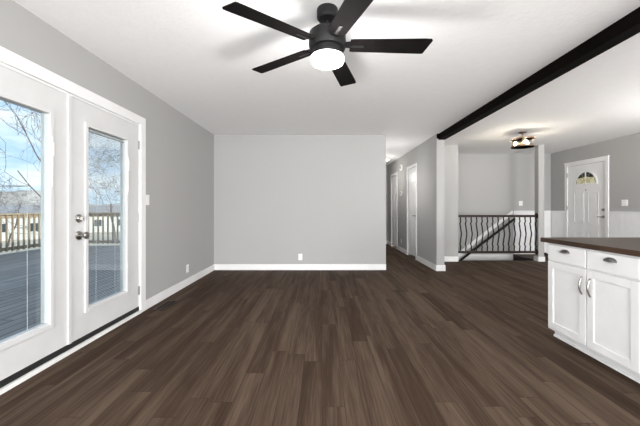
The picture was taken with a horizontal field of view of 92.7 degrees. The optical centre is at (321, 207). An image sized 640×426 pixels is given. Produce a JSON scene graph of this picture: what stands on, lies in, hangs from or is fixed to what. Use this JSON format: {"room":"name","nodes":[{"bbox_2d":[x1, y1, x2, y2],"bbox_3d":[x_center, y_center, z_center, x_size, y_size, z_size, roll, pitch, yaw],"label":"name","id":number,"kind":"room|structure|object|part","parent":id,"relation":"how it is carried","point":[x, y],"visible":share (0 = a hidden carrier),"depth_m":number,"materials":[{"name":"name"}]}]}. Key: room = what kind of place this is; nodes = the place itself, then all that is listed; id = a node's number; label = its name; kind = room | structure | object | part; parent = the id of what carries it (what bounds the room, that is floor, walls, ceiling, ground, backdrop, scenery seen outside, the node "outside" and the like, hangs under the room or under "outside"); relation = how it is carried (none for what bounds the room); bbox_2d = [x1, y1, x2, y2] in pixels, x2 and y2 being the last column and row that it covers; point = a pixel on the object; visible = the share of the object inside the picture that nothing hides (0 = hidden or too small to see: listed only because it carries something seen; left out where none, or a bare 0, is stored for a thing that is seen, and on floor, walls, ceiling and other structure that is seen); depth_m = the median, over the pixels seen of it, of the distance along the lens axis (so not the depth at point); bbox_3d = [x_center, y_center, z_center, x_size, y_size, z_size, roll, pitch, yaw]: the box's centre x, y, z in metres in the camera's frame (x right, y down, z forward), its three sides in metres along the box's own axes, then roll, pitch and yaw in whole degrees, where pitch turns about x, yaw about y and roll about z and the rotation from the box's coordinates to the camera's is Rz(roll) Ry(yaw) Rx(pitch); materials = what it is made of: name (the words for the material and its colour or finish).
{"room":"empty living room","nodes":[
{"label":"empty living room","id":0,"kind":"room"},
{"bbox_2d":[0,0,213,299],"bbox_3d":[-2.030,0.035,1.680,0.150,2.690,15.640,0,0,0],"label":"wall","id":1,"kind":"structure","parent":0,"point":[179,151],"depth_m":3.67,"materials":[{"name":"paint"}]},
{"bbox_2d":[0,46,145,394],"bbox_3d":[-2.020,0.077,2.353,0.170,2.105,2.005,0,0,0],"label":"door frame","id":2,"kind":"structure","parent":1,"relation":"in","point":[15,61],"depth_m":2.54,"materials":[{"name":"white paint"}]},
{"bbox_2d":[0,65,71,387],"bbox_3d":[-1.979,0.115,1.912,0.084,1.964,0.925,0,0,1],"label":"door","id":3,"kind":"structure","parent":2,"relation":"attached to","point":[22,352],"depth_m":2.18,"materials":[{"name":"white paint"}]},
{"bbox_3d":[-1.979,0.082,1.923,0.072,1.573,0.585,0,0,0],"label":"lite frame","id":4,"kind":"part","parent":3,"relation":"part of","materials":[{"name":"white paint"}]},
{"bbox_2d":[27,108,27,330],"bbox_3d":[-1.972,0.082,1.915,0.002,1.489,0.256,0,0,0],"label":"blind","id":5,"kind":"object","parent":3,"relation":"attached to","point":[27,108],"depth_m":2.04,"materials":[{"name":"white plastic"}]},
{"bbox_3d":[-2.020,1.115,2.352,0.170,0.030,1.843,0,0,0],"label":"sill","id":6,"kind":"part","parent":2,"relation":"part of","materials":[{"name":"white paint"}]},
{"bbox_2d":[70,97,139,348],"bbox_3d":[-1.948,0.115,2.814,0.134,1.964,0.901,0,0,0],"label":"door","id":7,"kind":"structure","parent":2,"relation":"attached to","point":[88,320],"depth_m":2.71,"materials":[{"name":"white paint"}]},
{"bbox_3d":[-1.919,0.225,2.453,0.076,0.072,0.072,0,0,0],"label":"knob","id":8,"kind":"part","parent":7,"relation":"part of","materials":[{"name":"silver metal"}]},
{"bbox_3d":[-1.979,0.082,2.792,0.072,1.573,0.566,0,0,0],"label":"lite frame","id":9,"kind":"part","parent":7,"relation":"part of","materials":[{"name":"white paint"}]},
{"bbox_2d":[89,129,123,302],"bbox_3d":[-1.979,0.082,2.792,0.016,1.489,0.502,0,0,0],"label":"glass pane","id":10,"kind":"object","parent":7,"relation":"attached to","point":[94,131],"depth_m":2.89,"materials":[{"name":"clear glass"}]},
{"bbox_2d":[146,195,148,204],"bbox_3d":[-1.950,-0.085,3.410,0.010,0.115,0.072,0,0,0],"label":"light switch","id":11,"kind":"object","parent":1,"relation":"attached to","point":[147,196],"visible":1,"depth_m":3.40,"materials":[{"name":"white plastic"}]},
{"bbox_2d":[146,264,214,309],"bbox_3d":[-1.948,1.077,4.440,0.014,0.105,2.160,0,0,0],"label":"baseboard","id":12,"kind":"structure","parent":1,"relation":"attached to","point":[157,298],"depth_m":4.07,"materials":[{"name":"white paint"}]},
{"bbox_2d":[214,135,385,263],"bbox_3d":[-0.399,-0.090,5.580,3.113,2.440,0.120,0,0,0],"label":"wall","id":13,"kind":"structure","parent":0,"point":[278,198],"depth_m":5.52,"materials":[{"name":"paint"}]},
{"bbox_2d":[215,264,385,269],"bbox_3d":[-0.392,1.077,5.513,3.099,0.105,0.014,0,0,0],"label":"baseboard","id":14,"kind":"structure","parent":13,"relation":"attached to","point":[217,266],"depth_m":5.51,"materials":[{"name":"white paint"}]},
{"bbox_2d":[0,244,639,425],"bbox_3d":[1.798,1.255,1.750,7.505,0.250,15.500,0,0,0],"label":"floor","id":15,"kind":"structure","parent":0,"point":[409,342],"depth_m":2.19,"materials":[{"name":"wood"}]},
{"bbox_2d":[153,300,178,309],"bbox_3d":[-1.800,1.127,3.520,0.130,0.006,0.340,0,0,0],"label":"floor vent","id":16,"kind":"object","parent":15,"relation":"in","point":[165,305],"visible":1,"depth_m":3.51,"materials":[{"name":"brown metal"}]},
{"bbox_2d":[513,254,533,260],"bbox_3d":[3.763,1.813,6.940,1.770,1.363,0.876,0,0,0],"label":"staircase","id":17,"kind":"structure","parent":15,"relation":"attached to","point":[515,257],"depth_m":7.11,"materials":[{"name":"brown wood"}]},
{"bbox_2d":[548,243,639,382],"bbox_3d":[2.502,0.719,1.798,1.096,0.822,1.795,0,0,0],"label":"base cabinet","id":18,"kind":"object","parent":15,"relation":"on","point":[594,295],"visible":1,"depth_m":2.20,"materials":[{"name":"white paint"}]},
{"bbox_3d":[1.969,0.358,2.486,0.026,0.030,0.092,0,0,0],"label":"cup pull","id":19,"kind":"part","parent":18,"relation":"part of","materials":[{"name":"silver metal"}]},
{"bbox_3d":[1.991,0.389,2.486,0.018,0.133,0.378,0,0,0],"label":"drawer","id":20,"kind":"part","parent":18,"relation":"part of","materials":[{"name":"white paint"}]},
{"bbox_3d":[1.991,0.754,2.486,0.018,0.572,0.378,0,0,0],"label":"cabinet door","id":21,"kind":"part","parent":18,"relation":"part of","materials":[{"name":"white paint"}]},
{"bbox_3d":[1.971,0.595,2.327,0.033,0.140,0.016,0,0,0],"label":"bar pull","id":22,"kind":"part","parent":18,"relation":"part of","materials":[{"name":"silver metal"}]},
{"bbox_3d":[1.971,0.595,2.253,0.033,0.140,0.016,0,0,0],"label":"bar pull","id":23,"kind":"part","parent":18,"relation":"part of","materials":[{"name":"silver metal"}]},
{"bbox_2d":[540,237,639,256],"bbox_3d":[2.546,0.289,1.802,1.148,0.038,1.905,0,0,0],"label":"countertop","id":24,"kind":"structure","parent":18,"relation":"on","point":[630,246],"depth_m":2.35,"materials":[{"name":"brown wood"}]},
{"bbox_3d":[1.969,0.358,2.094,0.026,0.030,0.092,0,0,0],"label":"cup pull","id":25,"kind":"part","parent":18,"relation":"part of","materials":[{"name":"silver metal"}]},
{"bbox_3d":[1.991,0.389,2.094,0.018,0.133,0.378,0,0,0],"label":"drawer","id":26,"kind":"part","parent":18,"relation":"part of","materials":[{"name":"white paint"}]},
{"bbox_3d":[1.991,0.754,2.094,0.018,0.572,0.378,0,0,0],"label":"cabinet door","id":27,"kind":"part","parent":18,"relation":"part of","materials":[{"name":"white paint"}]},
{"bbox_2d":[13,0,639,164],"bbox_3d":[1.768,-1.385,1.750,7.845,0.150,15.780,0,0,0],"label":"ceiling","id":28,"kind":"structure","parent":0,"point":[198,57],"depth_m":2.81,"materials":[{"name":"paint"}]},
{"bbox_2d":[222,0,432,85],"bbox_3d":[0.089,-1.126,2.011,1.260,0.368,1.308,0,0,0],"label":"ceiling fan","id":29,"kind":"object","parent":28,"relation":"hanging from","point":[327,39],"visible":1,"depth_m":1.95,"materials":[{"name":"black metal"}]},
{"bbox_3d":[-0.299,-1.073,1.775,0.532,0.033,0.136,0,0,-39],"label":"blade","id":30,"kind":"part","parent":29,"relation":"part of","materials":[{"name":"black wood"}]},
{"bbox_3d":[-0.300,-1.073,2.262,0.532,0.033,0.136,0,0,33],"label":"blade","id":31,"kind":"part","parent":29,"relation":"part of","materials":[{"name":"black wood"}]},
{"bbox_2d":[311,49,343,69],"bbox_3d":[0.036,-0.969,2.020,0.222,0.054,0.222,0,0,0],"label":"diffuser","id":32,"kind":"object","parent":29,"relation":"attached to","point":[323,59],"depth_m":1.96,"materials":[{"name":"white glass"}]},
{"bbox_3d":[0.163,-1.073,2.415,0.136,0.033,0.532,0,0,15],"label":"blade","id":33,"kind":"part","parent":29,"relation":"part of","materials":[{"name":"black wood"}]},
{"bbox_3d":[0.166,-1.073,1.626,0.136,0.033,0.532,0,0,-21],"label":"blade","id":34,"kind":"part","parent":29,"relation":"part of","materials":[{"name":"black wood"}]},
{"bbox_3d":[0.452,-1.073,2.032,0.534,0.033,0.136,0,0,0],"label":"blade","id":35,"kind":"part","parent":29,"relation":"part of","materials":[{"name":"black wood"}]},
{"bbox_2d":[511,131,534,148],"bbox_3d":[3.480,-1.177,5.290,0.352,0.266,0.352,0,0,0],"label":"ceiling light","id":36,"kind":"object","parent":28,"relation":"attached to","point":[524,145],"visible":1,"depth_m":5.25,"materials":[{"name":"brown metal"}]},
{"bbox_2d":[437,7,639,139],"bbox_3d":[2.115,-1.258,-0.285,0.150,0.105,11.430,0,0,0],"label":"beam","id":37,"kind":"structure","parent":28,"relation":"attached to","point":[628,26],"depth_m":2.66,"materials":[{"name":"brown wood"}]},
{"bbox_2d":[386,165,386,239],"bbox_3d":[1.609,-0.090,9.560,1.142,2.440,0.120,0,0,0],"label":"wall","id":38,"kind":"structure","parent":0,"point":[386,165],"depth_m":9.50,"materials":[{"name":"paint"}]},
{"bbox_2d":[387,134,443,264],"bbox_3d":[2.110,-0.090,7.465,0.140,2.440,4.070,0,0,0],"label":"wall","id":39,"kind":"structure","parent":0,"point":[428,156],"depth_m":6.01,"materials":[{"name":"paint"}]},
{"bbox_2d":[391,172,397,248],"bbox_3d":[2.053,0.085,8.610,0.058,2.090,0.750,0,0,0],"label":"door","id":40,"kind":"structure","parent":39,"relation":"in","point":[394,180],"depth_m":8.63,"materials":[{"name":"white paint"}]},
{"bbox_2d":[407,163,416,259],"bbox_3d":[2.040,0.085,6.925,0.084,2.090,0.760,0,0,0],"label":"door","id":41,"kind":"structure","parent":39,"relation":"in","point":[411,173],"depth_m":6.92,"materials":[{"name":"white paint"}]},
{"bbox_2d":[387,240,445,270],"bbox_3d":[2.110,1.077,7.458,0.168,0.105,4.084,0,0,0],"label":"baseboard","id":42,"kind":"structure","parent":39,"relation":"attached to","point":[423,261],"depth_m":5.91,"materials":[{"name":"white paint"}]},
{"bbox_2d":[444,145,457,256],"bbox_3d":[2.515,-0.090,6.440,0.670,2.440,0.120,0,0,0],"label":"wall","id":43,"kind":"structure","parent":0,"point":[450,151],"depth_m":6.38,"materials":[{"name":"paint"}]},
{"bbox_2d":[444,257,457,261],"bbox_3d":[2.522,1.077,6.373,0.656,0.105,0.014,0,0,0],"label":"baseboard","id":44,"kind":"structure","parent":43,"relation":"attached to","point":[446,259],"depth_m":6.37,"materials":[{"name":"white paint"}]},
{"bbox_2d":[458,213,537,254],"bbox_3d":[3.700,0.557,6.440,1.697,0.882,0.120,0,0,0],"label":"stair railing","id":45,"kind":"object","parent":43,"relation":"attached to","point":[535,251],"visible":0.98,"depth_m":6.43,"materials":[{"name":"black metal"}]},
{"bbox_3d":[3.683,0.180,6.440,1.663,0.049,0.050,0,0,0],"label":"rail","id":46,"kind":"part","parent":45,"relation":"part of","materials":[{"name":"brown wood"}]},
{"bbox_3d":[3.683,0.941,6.440,1.663,0.048,0.050,0,0,0],"label":"rail","id":47,"kind":"part","parent":45,"relation":"part of","materials":[{"name":"brown wood"}]},
{"bbox_2d":[458,154,550,260],"bbox_3d":[4.210,0.710,7.460,2.960,4.040,0.120,0,0,0],"label":"wall","id":48,"kind":"structure","parent":0,"point":[488,184],"depth_m":7.40,"materials":[{"name":"paint"}]},
{"bbox_2d":[458,254,512,259],"bbox_3d":[3.740,1.210,7.394,1.780,0.140,0.012,0,0,0],"label":"trim","id":49,"kind":"structure","parent":48,"relation":"attached to","point":[471,256],"depth_m":7.39,"materials":[{"name":"white paint"}]},
{"bbox_2d":[458,211,512,256],"bbox_3d":[3.860,0.715,7.390,1.520,1.270,0.020,0,0,0],"label":"trim","id":50,"kind":"structure","parent":48,"relation":"attached to","point":[511,212],"depth_m":7.38,"materials":[{"name":"white paint"}]},
{"bbox_2d":[458,218,515,260],"bbox_3d":[3.760,0.928,7.342,1.752,1.360,0.116,0,0,0],"label":"handrail","id":51,"kind":"object","parent":48,"relation":"attached to","point":[512,220],"visible":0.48,"depth_m":7.29,"materials":[{"name":"black metal"}]},
{"bbox_2d":[514,250,547,253],"bbox_3d":[5.100,1.077,0.700,0.900,0.105,13.400,0,0,0],"label":"baseboard","id":52,"kind":"structure","parent":48,"relation":"attached to","point":[546,251],"depth_m":7.38,"materials":[{"name":"white paint"}]},
{"bbox_2d":[514,211,550,249],"bbox_3d":[5.100,0.550,7.386,0.900,0.950,0.028,0,0,0],"label":"wainscoting","id":53,"kind":"structure","parent":48,"relation":"attached to","point":[547,214],"depth_m":7.39,"materials":[{"name":"white paint"}]},
{"bbox_2d":[534,145,544,261],"bbox_3d":[4.590,-0.090,6.440,0.144,2.440,0.144,0,0,0],"label":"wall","id":54,"kind":"structure","parent":0,"point":[539,149],"depth_m":6.38,"materials":[{"name":"paint"}]},
{"bbox_3d":[4.590,1.080,6.440,0.144,0.100,0.144,0,0,0],"label":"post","id":55,"kind":"part","parent":54,"relation":"part of","materials":[{"name":"white paint"}]},
{"bbox_2d":[551,133,639,211],"bbox_3d":[5.620,-0.090,0.700,0.140,2.440,13.400,0,0,0],"label":"wall","id":56,"kind":"structure","parent":0,"point":[624,152],"depth_m":5.79,"materials":[{"name":"paint"}]},
{"bbox_2d":[551,211,564,236],"bbox_3d":[5.536,0.550,7.166,0.028,0.950,0.412,0,0,0],"label":"wainscoting","id":57,"kind":"structure","parent":56,"relation":"attached to","point":[557,217],"depth_m":7.15,"materials":[{"name":"white paint"}]},
{"bbox_2d":[564,155,609,236],"bbox_3d":[5.549,0.062,6.425,0.106,2.135,1.084,0,0,0],"label":"door","id":58,"kind":"structure","parent":56,"relation":"in","point":[587,185],"depth_m":6.38,"materials":[{"name":"white paint"}]},
{"bbox_3d":[5.553,-0.580,6.425,0.003,0.150,0.450,0,0,0],"label":"textured glass","id":59,"kind":"part","parent":58,"relation":"part of","materials":[{"name":"clear glass"}]},
{"bbox_3d":[5.552,-0.628,6.425,0.012,0.299,0.546,0,0,0],"label":"fanlight frame","id":60,"kind":"part","parent":58,"relation":"part of","materials":[{"name":"white paint"}]},
{"bbox_2d":[608,211,639,236],"bbox_3d":[5.536,0.550,-0.055,0.028,0.950,11.890,0,0,0],"label":"wainscoting","id":61,"kind":"structure","parent":56,"relation":"attached to","point":[621,224],"depth_m":5.59,"materials":[{"name":"white paint"}]},
{"bbox_3d":[5.536,0.087,-0.055,0.028,0.025,11.890,0,0,0],"label":"cap rail","id":62,"kind":"part","parent":61,"relation":"part of","materials":[{"name":"white paint"}]},
{"bbox_2d":[621,200,627,205],"bbox_3d":[5.545,-0.085,5.590,0.010,0.115,0.115,0,0,0],"label":"light switch","id":63,"kind":"object","parent":56,"relation":"attached to","point":[623,202],"visible":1,"depth_m":5.59,"materials":[{"name":"white plastic"}]},
{"label":"outside","id":64,"kind":"structure","parent":0,"visible":0},
{"bbox_2d":[0,232,119,254],"bbox_3d":[-131.150,4.430,120.000,257.700,0.200,360.000,0,0,0],"label":"ground","id":65,"kind":"structure","parent":64,"point":[100,233],"depth_m":36.68,"materials":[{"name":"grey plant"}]},
{"bbox_2d":[0,205,40,240],"bbox_3d":[-44.000,1.980,43.000,16.000,4.700,9.000,0,0,-35],"label":"house","id":66,"kind":"structure","parent":65,"relation":"on","point":[23,208],"depth_m":41.29,"materials":[{"name":"white"}]},
{"bbox_3d":[-39.248,2.680,41.444,1.000,1.100,0.100,0,0,-35],"label":"pane","id":67,"kind":"part","parent":66,"relation":"part of","materials":[{"name":"clear glass"}]},
{"bbox_2d":[0,174,40,245],"bbox_3d":[-34.373,0.316,35.670,5.878,8.054,8.441,0,0,-26],"label":"bare tree","id":68,"kind":"object","parent":65,"relation":"on","point":[14,193],"visible":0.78,"depth_m":34.28,"materials":[{"name":"grey plant"}]},
{"bbox_2d":[0,190,119,205],"bbox_3d":[-93.283,-2.597,127.151,266.445,13.854,205.680,0,0,0],"label":"hills","id":69,"kind":"structure","parent":65,"relation":"on","point":[32,194],"depth_m":118.00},
{"bbox_2d":[0,101,119,251],"bbox_3d":[-14.703,-3.103,14.312,10.413,14.876,14.417,0,0,0],"label":"bare tree","id":70,"kind":"object","parent":65,"relation":"on","point":[36,114],"visible":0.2,"depth_m":13.77,"materials":[{"name":"grey plant"}]},
{"bbox_2d":[89,205,119,232],"bbox_3d":[-36.000,1.980,60.000,17.000,4.700,9.000,0,0,-35],"label":"house","id":71,"kind":"structure","parent":65,"relation":"on","point":[92,208],"depth_m":54.06,"materials":[{"name":"white"}]},
{"bbox_3d":[-38.948,2.680,53.053,1.000,1.100,0.100,0,0,-35],"label":"pane","id":72,"kind":"part","parent":71,"relation":"part of","materials":[{"name":"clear glass"}]},
{"bbox_2d":[89,151,119,239],"bbox_3d":[-26.718,-1.313,36.054,9.257,11.337,8.199,0,0,-18],"label":"bare tree","id":73,"kind":"object","parent":65,"relation":"on","point":[103,151],"visible":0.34,"depth_m":37.05,"materials":[{"name":"grey plant"}]},
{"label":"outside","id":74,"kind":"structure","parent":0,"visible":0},
{"bbox_2d":[0,246,119,340],"bbox_3d":[-5.082,1.250,2.725,5.935,0.140,13.450,0,0,0],"label":"deck","id":75,"kind":"structure","parent":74,"point":[13,266],"depth_m":4.67,"materials":[{"name":"grey wood"}]},
{"bbox_2d":[0,213,40,252],"bbox_3d":[-7.971,0.665,5.600,0.181,1.030,7.200,0,0,0],"label":"deck railing","id":76,"kind":"object","parent":75,"relation":"on","point":[6,216],"visible":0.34,"depth_m":7.94,"materials":[{"name":"brown wood"}]},
{"bbox_3d":[-7.950,0.236,5.600,0.038,0.088,7.200,0,0,0],"label":"rail","id":77,"kind":"part","parent":76,"relation":"part of","materials":[{"name":"brown wood"}]},
{"bbox_3d":[-7.950,1.048,5.600,0.038,0.085,7.200,0,0,0],"label":"rail","id":78,"kind":"part","parent":76,"relation":"part of","materials":[{"name":"brown wood"}]},
{"bbox_2d":[89,212,119,243],"bbox_3d":[-4.978,0.665,9.370,5.645,1.030,0.181,0,0,0],"label":"deck railing","id":79,"kind":"object","parent":75,"relation":"on","point":[93,214],"visible":0.06,"depth_m":9.30,"materials":[{"name":"brown wood"}]},
{"bbox_3d":[-4.978,0.236,9.350,5.645,0.088,0.038,0,0,0],"label":"rail","id":80,"kind":"part","parent":79,"relation":"part of","materials":[{"name":"brown wood"}]},
{"bbox_3d":[-4.978,1.048,9.350,5.645,0.085,0.038,0,0,0],"label":"rail","id":81,"kind":"part","parent":79,"relation":"part of","materials":[{"name":"brown wood"}]}
]}

